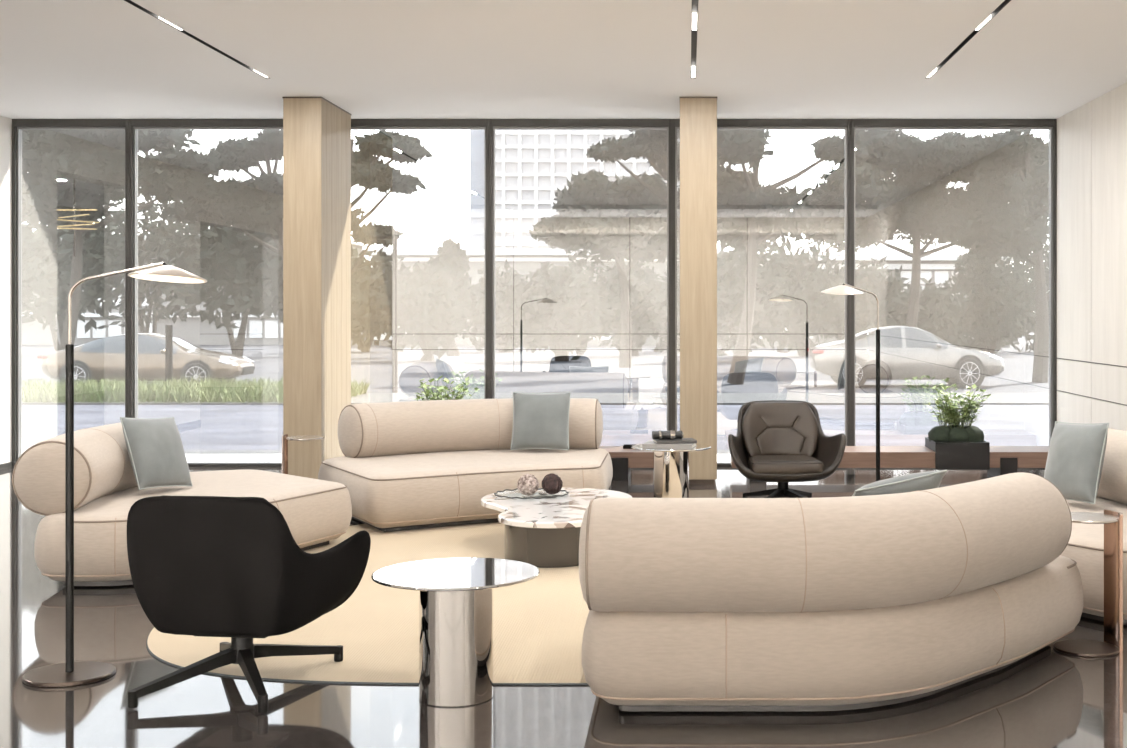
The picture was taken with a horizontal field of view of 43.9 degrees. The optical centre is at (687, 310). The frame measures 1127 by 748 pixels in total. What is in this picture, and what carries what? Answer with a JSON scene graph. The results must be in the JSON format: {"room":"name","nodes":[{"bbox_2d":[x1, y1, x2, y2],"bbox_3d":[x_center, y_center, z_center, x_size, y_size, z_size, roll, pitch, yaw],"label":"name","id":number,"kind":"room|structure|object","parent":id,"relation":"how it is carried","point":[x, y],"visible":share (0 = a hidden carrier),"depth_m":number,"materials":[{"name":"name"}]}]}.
{"room":"lobby lounge","nodes":[
{"label":"lobby lounge","id":0,"kind":"room"},
{"bbox_2d":[0,116,11,463],"bbox_3d":[-6.635,-0.175,6.475,0.250,3.350,14.150,0,0,0],"label":"wall","id":1,"kind":"structure","parent":0,"point":[5,123],"depth_m":13.24,"materials":[{"name":"white paint"}]},
{"bbox_2d":[0,462,12,469],"bbox_3d":[-6.504,1.475,10.865,0.012,0.050,5.030,0,0,0],"label":"baseboard","id":2,"kind":"structure","parent":1,"relation":"attached to","point":[9,464],"depth_m":13.25,"materials":[{"name":"grey metal"}]},
{"bbox_2d":[12,119,128,466],"bbox_3d":[-5.947,-0.175,13.450,1.125,3.350,0.140,0,0,0],"label":"window","id":3,"kind":"structure","parent":1,"relation":"in","point":[18,125],"depth_m":13.38,"materials":[{"name":"grey metal"}]},
{"bbox_2d":[0,0,1126,118],"bbox_3d":[-3.675,-1.975,6.425,15.050,0.250,14.650,0,0,0],"label":"ceiling","id":4,"kind":"structure","parent":0,"point":[60,59],"depth_m":10.03,"materials":[{"name":"white paint"}]},
{"bbox_2d":[124,0,268,77],"bbox_3d":[-3.340,-1.880,6.130,0.040,0.060,9.860,0,0,0],"label":"track light","id":5,"kind":"object","parent":4,"relation":"attached to","point":[128,1],"visible":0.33,"depth_m":9.39,"materials":[{"name":"black metal"}]},
{"bbox_2d":[691,0,697,77],"bbox_3d":[0.042,-1.880,6.130,0.040,0.060,9.860,0,0,0],"label":"track light","id":6,"kind":"object","parent":4,"relation":"attached to","point":[694,19],"visible":0.95,"depth_m":9.52,"materials":[{"name":"black metal"}]},
{"bbox_2d":[926,0,1010,77],"bbox_3d":[1.905,-1.880,6.130,0.040,0.060,9.860,0,0,0],"label":"track light","id":7,"kind":"object","parent":4,"relation":"attached to","point":[1004,3],"visible":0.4,"depth_m":9.42,"materials":[{"name":"black metal"}]},
{"bbox_2d":[0,467,1126,747],"bbox_3d":[-3.675,1.625,6.335,15.050,0.250,14.470,0,0,0],"label":"floor","id":8,"kind":"structure","parent":0,"point":[1048,698],"depth_m":5.26,"materials":[{"name":"tile"}]},
{"bbox_2d":[22,262,206,686],"bbox_3d":[-2.349,0.649,5.710,0.734,1.702,0.352,0,0,0],"label":"floor lamp","id":9,"kind":"object","parent":8,"relation":"on","point":[69,673],"visible":1,"depth_m":5.70,"materials":[{"name":"brown metal"}]},
{"bbox_2d":[131,274,203,282],"bbox_3d":[-2.135,-0.147,5.710,0.284,0.034,0.284,3,-5,0],"label":"diffuser","id":10,"kind":"object","parent":9,"relation":"attached to","point":[176,278],"depth_m":5.76,"materials":[{"name":"beige plastic"}]},
{"bbox_2d":[12,423,351,585],"bbox_3d":[-2.960,1.094,8.557,1.604,0.794,2.334,0,0,0],"label":"sofa","id":11,"kind":"object","parent":8,"relation":"on","point":[316,512],"visible":0.6,"depth_m":7.70,"materials":[{"name":"fabric"}]},
{"bbox_2d":[120,417,192,489],"bbox_3d":[-3.219,0.857,8.424,0.228,0.453,0.480,0,0,22],"label":"cushion","id":12,"kind":"object","parent":11,"relation":"on","point":[155,449],"visible":1,"depth_m":8.33,"materials":[{"name":"fabric"}]},
{"bbox_2d":[129,119,282,466],"bbox_3d":[-4.522,-0.175,13.450,1.725,3.350,0.140,0,0,0],"label":"window","id":13,"kind":"structure","parent":8,"relation":"on","point":[135,125],"depth_m":13.38,"materials":[{"name":"grey metal"}]},
{"bbox_2d":[282,434,323,473],"bbox_3d":[-2.777,1.197,10.028,0.298,0.606,0.284,0,0,-12],"label":"side table","id":14,"kind":"object","parent":8,"relation":"on","point":[285,437],"visible":0.5,"depth_m":9.95,"materials":[{"name":"brown wood"}]},
{"bbox_2d":[282,97,351,478],"bbox_3d":[-3.331,-0.175,12.530,0.338,3.350,1.068,0,0,0],"label":"column","id":15,"kind":"structure","parent":8,"relation":"on","point":[316,131],"depth_m":12.00,"materials":[{"name":"brown wood"}]},
{"bbox_2d":[146,522,588,684],"bbox_3d":[-0.450,1.496,7.860,4.260,0.008,4.580,0,0,0],"label":"area rug","id":16,"kind":"object","parent":8,"relation":"on","point":[539,622],"visible":0.21,"depth_m":6.49,"materials":[{"name":"beige carpet"}]},
{"bbox_2d":[127,495,370,712],"bbox_3d":[-1.790,1.094,5.580,0.884,0.795,0.797,0,0,7],"label":"swivel armchair","id":17,"kind":"object","parent":16,"relation":"on","point":[235,568],"visible":1,"depth_m":5.25,"materials":[{"name":"black leather"}]},
{"bbox_2d":[481,488,631,567],"bbox_3d":[-0.850,1.350,8.730,0.978,0.283,1.576,0,0,0],"label":"coffee table","id":18,"kind":"object","parent":16,"relation":"on","point":[544,532],"visible":0.66,"depth_m":8.14,"materials":[{"name":"stone"}]},
{"bbox_2d":[494,488,568,498],"bbox_3d":[-1.020,1.196,9.070,0.488,0.026,0.489,0,0,0],"label":"glass platter","id":19,"kind":"object","parent":18,"relation":"on","point":[516,488],"visible":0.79,"depth_m":8.92,"materials":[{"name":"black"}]},
{"bbox_2d":[517,474,538,495],"bbox_3d":[-1.035,1.125,9.000,0.142,0.142,0.137,0,0,0],"label":"decorative ball","id":20,"kind":"object","parent":19,"relation":"on","point":[528,484],"visible":1,"depth_m":8.95,"materials":[{"name":"beige stone"}]},
{"bbox_2d":[542,473,562,494],"bbox_3d":[-0.885,1.127,9.050,0.138,0.139,0.138,0,0,0],"label":"decorative ball","id":21,"kind":"object","parent":19,"relation":"on","point":[552,483],"visible":1,"depth_m":9.00,"materials":[{"name":"brown wood"}]},
{"bbox_2d":[579,472,1082,710],"bbox_3d":[0.590,1.093,5.849,2.496,0.795,1.594,0,0,-27],"label":"sofa","id":22,"kind":"object","parent":16,"relation":"on","point":[852,602],"visible":1,"depth_m":5.07,"materials":[{"name":"fabric"}]},
{"bbox_2d":[852,470,946,495],"bbox_3d":[0.888,0.877,6.190,0.496,0.364,0.351,0,0,-20],"label":"cushion","id":23,"kind":"object","parent":22,"relation":"on","point":[927,480],"visible":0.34,"depth_m":6.04,"materials":[{"name":"fabric"}]},
{"bbox_2d":[351,119,488,398],"bbox_3d":[-2.788,-0.175,13.450,1.744,3.350,0.140,0,0,0],"label":"window","id":24,"kind":"structure","parent":8,"relation":"on","point":[356,124],"depth_m":13.38,"materials":[{"name":"grey metal"}]},
{"bbox_2d":[371,558,539,706],"bbox_3d":[-0.900,1.257,5.400,0.644,0.486,0.644,0,0,0],"label":"pedestal table","id":25,"kind":"object","parent":8,"relation":"on","point":[456,594],"visible":1,"depth_m":5.28,"materials":[{"name":"silver metal"}]},
{"bbox_2d":[318,398,612,531],"bbox_3d":[-1.520,1.093,10.437,2.300,0.795,1.681,0,0,-28],"label":"sofa","id":26,"kind":"object","parent":8,"relation":"on","point":[405,465],"visible":0.8,"depth_m":10.28,"materials":[{"name":"fabric"}]},
{"bbox_2d":[511,392,570,449],"bbox_3d":[-1.143,0.855,10.800,0.460,0.442,0.194,0,0,4],"label":"cushion","id":27,"kind":"object","parent":26,"relation":"on","point":[540,420],"visible":1,"depth_m":10.74,"materials":[{"name":"fabric"}]},
{"bbox_2d":[489,119,671,430],"bbox_3d":[-1.036,-0.175,13.450,1.761,3.350,0.140,0,0,0],"label":"window","id":28,"kind":"structure","parent":8,"relation":"on","point":[494,124],"depth_m":13.38,"materials":[{"name":"grey metal"}]},
{"bbox_2d":[599,446,653,479],"bbox_3d":[-1.455,1.375,12.585,2.590,0.250,0.570,0,0,0],"label":"bench","id":29,"kind":"object","parent":8,"relation":"on","point":[623,460],"visible":0.23,"depth_m":12.32,"materials":[{"name":"brown wood"}]},
{"bbox_2d":[414,375,479,400],"bbox_3d":[-2.210,1.002,12.569,0.622,0.841,0.542,0,0,0],"label":"potted plant","id":30,"kind":"object","parent":29,"relation":"on","point":[435,396],"visible":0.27,"depth_m":12.55,"materials":[{"name":"green plant"}]},
{"bbox_2d":[623,444,636,448],"bbox_3d":[-0.500,1.236,12.660,0.180,0.028,0.120,0,0,0],"label":"tray","id":31,"kind":"object","parent":29,"relation":"on","point":[625,446],"visible":0.43,"depth_m":12.60,"materials":[{"name":"black metal"}]},
{"bbox_2d":[631,443,710,497],"bbox_3d":[-0.125,1.257,10.420,0.599,0.486,0.599,0,0,0],"label":"pedestal table","id":32,"kind":"object","parent":8,"relation":"on","point":[671,466],"visible":0.54,"depth_m":10.30,"materials":[{"name":"silver metal"}]},
{"bbox_2d":[642,441,696,448],"bbox_3d":[-0.135,0.998,10.360,0.370,0.032,0.270,0,0,8],"label":"book","id":33,"kind":"object","parent":32,"relation":"on","point":[649,444],"visible":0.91,"depth_m":10.23,"materials":[{"name":"grey paper"}]},
{"bbox_2d":[653,438,696,443],"bbox_3d":[-0.100,0.970,10.380,0.300,0.022,0.220,0,0,-10],"label":"book","id":34,"kind":"object","parent":33,"relation":"on","point":[683,440],"visible":0.93,"depth_m":10.29,"materials":[{"name":"grey paper"}]},
{"bbox_2d":[652,430,682,439],"bbox_3d":[-0.156,0.924,10.382,0.228,0.068,0.111,0,0,-12],"label":"ornament","id":35,"kind":"object","parent":34,"relation":"on","point":[672,434],"visible":1,"depth_m":10.34,"materials":[{"name":"black"}]},
{"bbox_2d":[679,97,716,483],"bbox_3d":[0.090,-0.175,12.530,0.328,3.350,1.068,0,0,0],"label":"column","id":36,"kind":"structure","parent":8,"relation":"on","point":[698,115],"depth_m":12.00,"materials":[{"name":"brown wood"}]},
{"bbox_2d":[672,119,850,466],"bbox_3d":[0.706,-0.175,13.450,1.722,3.350,0.140,0,0,0],"label":"window","id":37,"kind":"structure","parent":8,"relation":"on","point":[722,124],"depth_m":13.38,"materials":[{"name":"grey metal"}]},
{"bbox_2d":[728,400,845,497],"bbox_3d":[0.725,1.101,10.600,0.884,0.795,0.798,0,0,-3],"label":"swivel armchair","id":38,"kind":"object","parent":8,"relation":"on","point":[783,442],"visible":0.99,"depth_m":10.74,"materials":[{"name":"leather"}]},
{"bbox_2d":[749,455,823,473],"bbox_3d":[0.729,1.163,10.533,0.544,0.101,0.535,0,0,-3],"label":"seat cushion","id":39,"kind":"object","parent":38,"relation":"on","point":[758,464],"depth_m":10.28,"materials":[{"name":"brown leather"}]},
{"bbox_2d":[821,283,879,480],"bbox_3d":[1.276,0.649,10.230,0.734,1.702,0.352,0,0,-43],"label":"floor lamp","id":40,"kind":"object","parent":8,"relation":"on","point":[845,289],"visible":0.81,"depth_m":10.35,"materials":[{"name":"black metal"}]},
{"bbox_2d":[730,446,1048,479],"bbox_3d":[1.955,1.375,12.585,3.130,0.250,0.570,0,0,0],"label":"bench","id":41,"kind":"object","parent":8,"relation":"on","point":[1004,460],"visible":0.39,"depth_m":12.32,"materials":[{"name":"brown wood"}]},
{"bbox_2d":[925,384,990,469],"bbox_3d":[2.450,1.029,12.569,0.622,0.751,0.542,0,0,0],"label":"potted plant","id":42,"kind":"object","parent":41,"relation":"on","point":[955,446],"visible":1,"depth_m":12.44,"materials":[{"name":"green plant"}]},
{"bbox_2d":[851,119,1056,445],"bbox_3d":[2.558,-0.175,13.450,1.983,3.350,0.140,0,0,0],"label":"window","id":43,"kind":"structure","parent":8,"relation":"on","point":[856,124],"depth_m":13.38,"materials":[{"name":"grey metal"}]},
{"bbox_2d":[1053,509,1122,656],"bbox_3d":[1.772,1.197,6.161,0.298,0.606,0.284,0,0,-8],"label":"side table","id":44,"kind":"object","parent":8,"relation":"on","point":[1112,520],"visible":0.86,"depth_m":6.18,"materials":[{"name":"brown metal"}]},
{"bbox_2d":[1060,428,1126,624],"bbox_3d":[2.154,1.095,7.662,1.534,0.793,2.407,0,0,0],"label":"sofa","id":45,"kind":"object","parent":8,"relation":"on","point":[1085,546],"visible":0.16,"depth_m":6.87,"materials":[{"name":"fabric"}]},
{"bbox_2d":[1044,421,1108,503],"bbox_3d":[2.179,0.848,7.834,0.201,0.463,0.485,0,0,-20],"label":"cushion","id":46,"kind":"object","parent":45,"relation":"on","point":[1076,453],"visible":0.93,"depth_m":7.72,"materials":[{"name":"fabric"}]},
{"bbox_2d":[1057,82,1126,430],"bbox_3d":[3.700,-0.175,6.475,0.300,3.350,14.150,0,0,0],"label":"wall","id":47,"kind":"structure","parent":0,"point":[1092,137],"depth_m":12.17,"materials":[{"name":"brown wood"}]},
{"label":"outside","id":48,"kind":"structure","parent":0,"visible":0},
{"bbox_2d":[22,450,729,453],"bbox_3d":[0.000,1.765,15.425,90.000,0.310,1.350,0,0,0],"label":"path","id":49,"kind":"structure","parent":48,"point":[186,451],"depth_m":15.93,"materials":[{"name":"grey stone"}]},
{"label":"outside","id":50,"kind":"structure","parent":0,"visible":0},
{"bbox_2d":[22,393,1048,404],"bbox_3d":[0.000,1.755,25.500,90.000,0.330,3.000,0,0,0],"label":"kerb","id":51,"kind":"object","parent":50,"point":[603,398],"depth_m":25.55,"materials":[{"name":"grey light concrete"}]},
{"bbox_2d":[22,375,373,402],"bbox_3d":[-11.108,1.382,25.439,10.104,0.416,3.042,0,0,0],"label":"grass","id":52,"kind":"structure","parent":51,"relation":"on","point":[207,390],"depth_m":24.45,"materials":[{"name":"green plant"}]},
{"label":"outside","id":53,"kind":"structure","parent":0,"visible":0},
{"bbox_2d":[22,405,1048,449],"bbox_3d":[0.000,1.770,20.050,90.000,0.300,7.900,0,0,0],"label":"pavement","id":54,"kind":"structure","parent":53,"point":[200,427],"depth_m":20.02,"materials":[{"name":"grey concrete"}]},
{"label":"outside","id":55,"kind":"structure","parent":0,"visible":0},
{"bbox_2d":[185,454,729,461],"bbox_3d":[0.000,1.720,14.165,90.000,0.400,1.170,0,0,0],"label":"kerb","id":56,"kind":"object","parent":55,"point":[190,457],"depth_m":14.42,"materials":[{"name":"white"}]},
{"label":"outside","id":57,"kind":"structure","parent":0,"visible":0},
{"bbox_2d":[22,323,1048,392],"bbox_3d":[0.000,2.100,143.500,180.000,0.300,233.000,0,0,0],"label":"road","id":58,"kind":"structure","parent":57,"point":[768,370],"depth_m":42.69,"materials":[{"name":"grey asphalt"}]},
{"bbox_2d":[22,222,62,319],"bbox_3d":[-27.592,-1.210,54.062,6.450,6.404,3.844,0,0,0],"label":"tree","id":59,"kind":"object","parent":58,"relation":"on","point":[41,272],"visible":0.46,"depth_m":54.03,"materials":[{"name":"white plant"}]},
{"bbox_2d":[22,220,141,350],"bbox_3d":[-27.068,-1.488,60.054,6.920,6.940,3.916,0,0,0],"label":"tree","id":60,"kind":"object","parent":58,"relation":"on","point":[93,240],"visible":0.53,"depth_m":59.54,"materials":[{"name":"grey plant"}]},
{"bbox_2d":[22,130,229,349],"bbox_3d":[-17.013,-1.952,40.034,6.937,7.899,4.791,0,0,0],"label":"pine tree","id":61,"kind":"object","parent":58,"relation":"on","point":[71,175],"visible":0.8,"depth_m":38.81,"materials":[{"name":"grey plant"}]},
{"bbox_2d":[37,333,254,384],"bbox_3d":[-13.522,1.268,35.000,4.930,1.435,2.260,0,0,0],"label":"car","id":62,"kind":"object","parent":58,"relation":"on","point":[102,358],"visible":0.75,"depth_m":34.10,"materials":[{"name":"brown paint"}]},
{"bbox_2d":[37,355,47,358],"bbox_3d":[-15.842,1.130,34.200,0.290,0.080,0.140,0,0,0],"label":"tail light","id":63,"kind":"object","parent":62,"relation":"attached to","point":[39,356],"depth_m":34.13,"materials":[{"name":"pink"}]},
{"bbox_2d":[241,366,253,374],"bbox_3d":[-11.122,1.490,35.000,0.130,0.200,0.840,0,0,0],"label":"grille","id":64,"kind":"object","parent":62,"relation":"attached to","point":[245,370],"depth_m":34.89,"materials":[{"name":"black"}]},
{"bbox_2d":[84,188,223,332],"bbox_3d":[-25.641,-1.956,66.027,7.695,7.869,3.885,0,0,0],"label":"tree","id":65,"kind":"object","parent":58,"relation":"on","point":[166,232],"visible":0.38,"depth_m":65.52,"materials":[{"name":"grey plant"}]},
{"bbox_2d":[165,325,172,384],"bbox_3d":[-11.201,1.125,30.000,0.150,1.650,0.150,0,0,0],"label":"bollard","id":66,"kind":"object","parent":58,"relation":"on","point":[168,328],"visible":0.71,"depth_m":29.95,"materials":[{"name":"black metal"}]},
{"bbox_2d":[22,234,367,344],"bbox_3d":[-32.403,-1.212,83.800,24.397,6.324,9.200,0,0,0],"label":"building","id":67,"kind":"structure","parent":58,"relation":"on","point":[193,331],"depth_m":80.00,"materials":[{"name":"grey"}]},
{"bbox_2d":[143,130,282,259],"bbox_3d":[-14.063,-1.924,43.921,4.915,7.770,4.221,0,0,33],"label":"pine tree","id":68,"kind":"object","parent":58,"relation":"on","point":[251,203],"visible":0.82,"depth_m":43.22,"materials":[{"name":"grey plant"}]},
{"bbox_2d":[156,220,282,356],"bbox_3d":[-17.659,-1.274,54.049,6.138,6.515,3.854,0,0,0],"label":"tree","id":69,"kind":"object","parent":58,"relation":"on","point":[250,281],"visible":0.7,"depth_m":53.28,"materials":[{"name":"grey plant"}]},
{"bbox_2d":[244,241,373,323],"bbox_3d":[-16.617,-1.102,60.070,5.961,6.168,4.031,0,0,0],"label":"tree","id":70,"kind":"object","parent":58,"relation":"on","point":[354,252],"visible":0.05,"depth_m":60.11,"materials":[{"name":"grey plant"}]},
{"bbox_2d":[351,246,404,351],"bbox_3d":[-15.242,-0.541,65.991,5.603,5.070,3.990,0,0,0],"label":"tree","id":71,"kind":"object","parent":58,"relation":"on","point":[369,320],"visible":0.44,"depth_m":65.44,"materials":[{"name":"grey plant"}]},
{"bbox_2d":[372,236,399,392],"bbox_3d":[-6.087,0.220,28.000,0.530,3.460,0.160,0,0,0],"label":"street lamp","id":72,"kind":"object","parent":58,"relation":"on","point":[394,295],"visible":0.77,"depth_m":27.95,"materials":[{"name":"black metal"}]},
{"bbox_2d":[351,130,432,274],"bbox_3d":[-9.723,-1.838,42.171,3.983,7.661,5.052,0,0,0],"label":"pine tree","id":73,"kind":"object","parent":58,"relation":"on","point":[367,171],"visible":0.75,"depth_m":41.47,"materials":[{"name":"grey plant"}]},
{"bbox_2d":[376,256,483,360],"bbox_3d":[-9.847,-0.063,53.947,4.534,4.164,3.831,0,0,0],"label":"tree","id":74,"kind":"object","parent":58,"relation":"on","point":[432,301],"visible":0.95,"depth_m":53.23,"materials":[{"name":"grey plant"}]},
{"bbox_2d":[433,237,469,355],"bbox_3d":[-10.209,-0.596,60.184,1.644,5.179,3.947,0,0,0],"label":"tree","id":75,"kind":"object","parent":58,"relation":"on","point":[449,249],"visible":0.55,"depth_m":59.28,"materials":[{"name":"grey plant"}]},
{"bbox_2d":[466,259,536,352],"bbox_3d":[-8.609,-0.020,65.825,5.138,4.958,4.145,0,0,0],"label":"tree","id":76,"kind":"object","parent":58,"relation":"on","point":[506,337],"visible":0.42,"depth_m":65.28,"materials":[{"name":"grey plant"}]},
{"bbox_2d":[362,249,727,345],"bbox_3d":[-7.968,-0.736,81.800,20.328,5.373,9.200,0,0,0],"label":"building","id":77,"kind":"structure","parent":58,"relation":"on","point":[523,261],"depth_m":78.00,"materials":[{"name":"grey concrete"}]},
{"bbox_2d":[505,259,637,360],"bbox_3d":[-4.513,-0.038,53.950,5.181,4.021,3.775,0,0,0],"label":"tree","id":78,"kind":"object","parent":58,"relation":"on","point":[571,304],"visible":0.99,"depth_m":53.19,"materials":[{"name":"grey plant"}]},
{"bbox_2d":[470,130,679,248],"bbox_3d":[-11.068,-29.050,160.925,25.046,62.000,22.150,0,0,0],"label":"tower block","id":79,"kind":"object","parent":58,"relation":"on","point":[530,165],"visible":0.06,"depth_m":150.30,"materials":[{"name":"grey concrete"}]},
{"bbox_2d":[528,169,679,367],"bbox_3d":[-2.563,-1.518,47.688,5.393,6.955,5.635,0,0,20],"label":"broadleaf tree","id":80,"kind":"object","parent":58,"relation":"on","point":[619,219],"visible":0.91,"depth_m":46.24,"materials":[{"name":"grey plant"}]},
{"bbox_2d":[596,260,679,355],"bbox_3d":[-2.553,-0.171,59.831,3.828,4.367,3.792,0,0,17],"label":"tree","id":81,"kind":"object","parent":58,"relation":"on","point":[647,307],"visible":0.56,"depth_m":59.25,"materials":[{"name":"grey plant"}]},
{"bbox_2d":[585,130,726,262],"bbox_3d":[-0.743,-1.883,41.866,3.299,7.670,4.932,0,0,36],"label":"pine tree","id":82,"kind":"object","parent":58,"relation":"on","point":[650,144],"visible":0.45,"depth_m":40.80,"materials":[{"name":"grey plant"}]},
{"bbox_2d":[654,264,720,352],"bbox_3d":[0.205,-0.041,65.900,4.826,4.980,4.053,0,0,0],"label":"tree","id":83,"kind":"object","parent":58,"relation":"on","point":[661,345],"visible":0.09,"depth_m":65.31,"materials":[{"name":"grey plant"}]},
{"bbox_2d":[717,237,808,355],"bbox_3d":[2.299,-0.617,53.851,4.946,5.203,4.236,0,0,0],"label":"tree","id":84,"kind":"object","parent":58,"relation":"on","point":[772,299],"visible":0.66,"depth_m":53.36,"materials":[{"name":"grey plant"}]},
{"bbox_2d":[717,130,896,384],"bbox_3d":[2.656,-1.562,36.637,5.539,7.115,4.629,0,0,4],"label":"pine tree","id":85,"kind":"object","parent":58,"relation":"on","point":[750,214],"visible":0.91,"depth_m":36.43,"materials":[{"name":"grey plant"}]},
{"bbox_2d":[766,243,874,355],"bbox_3d":[5.335,-0.525,59.965,5.602,5.056,4.095,0,0,0],"label":"tree","id":86,"kind":"object","parent":58,"relation":"on","point":[814,279],"visible":0.66,"depth_m":59.28,"materials":[{"name":"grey plant"}]},
{"bbox_2d":[726,254,1013,347],"bbox_3d":[9.689,-0.516,77.800,15.706,4.931,9.200,0,0,0],"label":"building","id":87,"kind":"structure","parent":58,"relation":"on","point":[939,266],"depth_m":73.90,"materials":[{"name":"grey"}]},
{"bbox_2d":[820,255,921,342],"bbox_3d":[8.794,0.044,65.918,5.662,5.443,3.916,0,0,0],"label":"tree","id":88,"kind":"object","parent":58,"relation":"on","point":[875,281],"visible":0.3,"depth_m":65.18,"materials":[{"name":"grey plant"}]},
{"bbox_2d":[807,326,1003,387],"bbox_3d":[5.625,1.186,36.000,4.930,1.607,2.260,0,0,0],"label":"car","id":89,"kind":"object","parent":58,"relation":"on","point":[906,352],"visible":0.82,"depth_m":35.08,"materials":[{"name":"silver metal"}]},
{"bbox_2d":[813,350,823,353],"bbox_3d":[3.305,1.032,35.200,0.290,0.090,0.140,0,0,0],"label":"tail light","id":90,"kind":"object","parent":89,"relation":"attached to","point":[814,351],"depth_m":35.13,"materials":[{"name":"pink"}]},
{"bbox_2d":[872,276,968,346],"bbox_3d":[9.111,0.570,53.968,3.760,3.861,3.787,0,0,0],"label":"tree","id":91,"kind":"object","parent":58,"relation":"on","point":[943,318],"visible":0.55,"depth_m":53.08,"materials":[{"name":"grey plant"}]},
{"bbox_2d":[817,130,1048,327],"bbox_3d":[8.547,-2.247,47.100,8.513,8.462,5.703,0,0,6],"label":"pine tree","id":92,"kind":"object","parent":58,"relation":"on","point":[921,206],"visible":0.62,"depth_m":45.46,"materials":[{"name":"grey plant"}]},
{"bbox_2d":[938,249,1034,353],"bbox_3d":[13.015,-0.612,59.926,5.261,5.614,4.069,0,0,0],"label":"tree","id":93,"kind":"object","parent":58,"relation":"on","point":[984,311],"visible":0.87,"depth_m":59.25,"materials":[{"name":"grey plant"}]},
{"bbox_2d":[954,130,1048,382],"bbox_3d":[9.105,-1.596,37.446,3.511,7.113,4.716,0,0,-23],"label":"pine tree","id":94,"kind":"object","parent":58,"relation":"on","point":[998,234],"visible":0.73,"depth_m":37.64,"materials":[{"name":"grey plant"}]},
{"bbox_2d":[995,238,1048,351],"bbox_3d":[17.242,-0.538,65.962,6.149,6.339,4.095,0,0,0],"label":"tree","id":95,"kind":"object","parent":58,"relation":"on","point":[1030,327],"visible":0.13,"depth_m":65.60,"materials":[{"name":"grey plant"}]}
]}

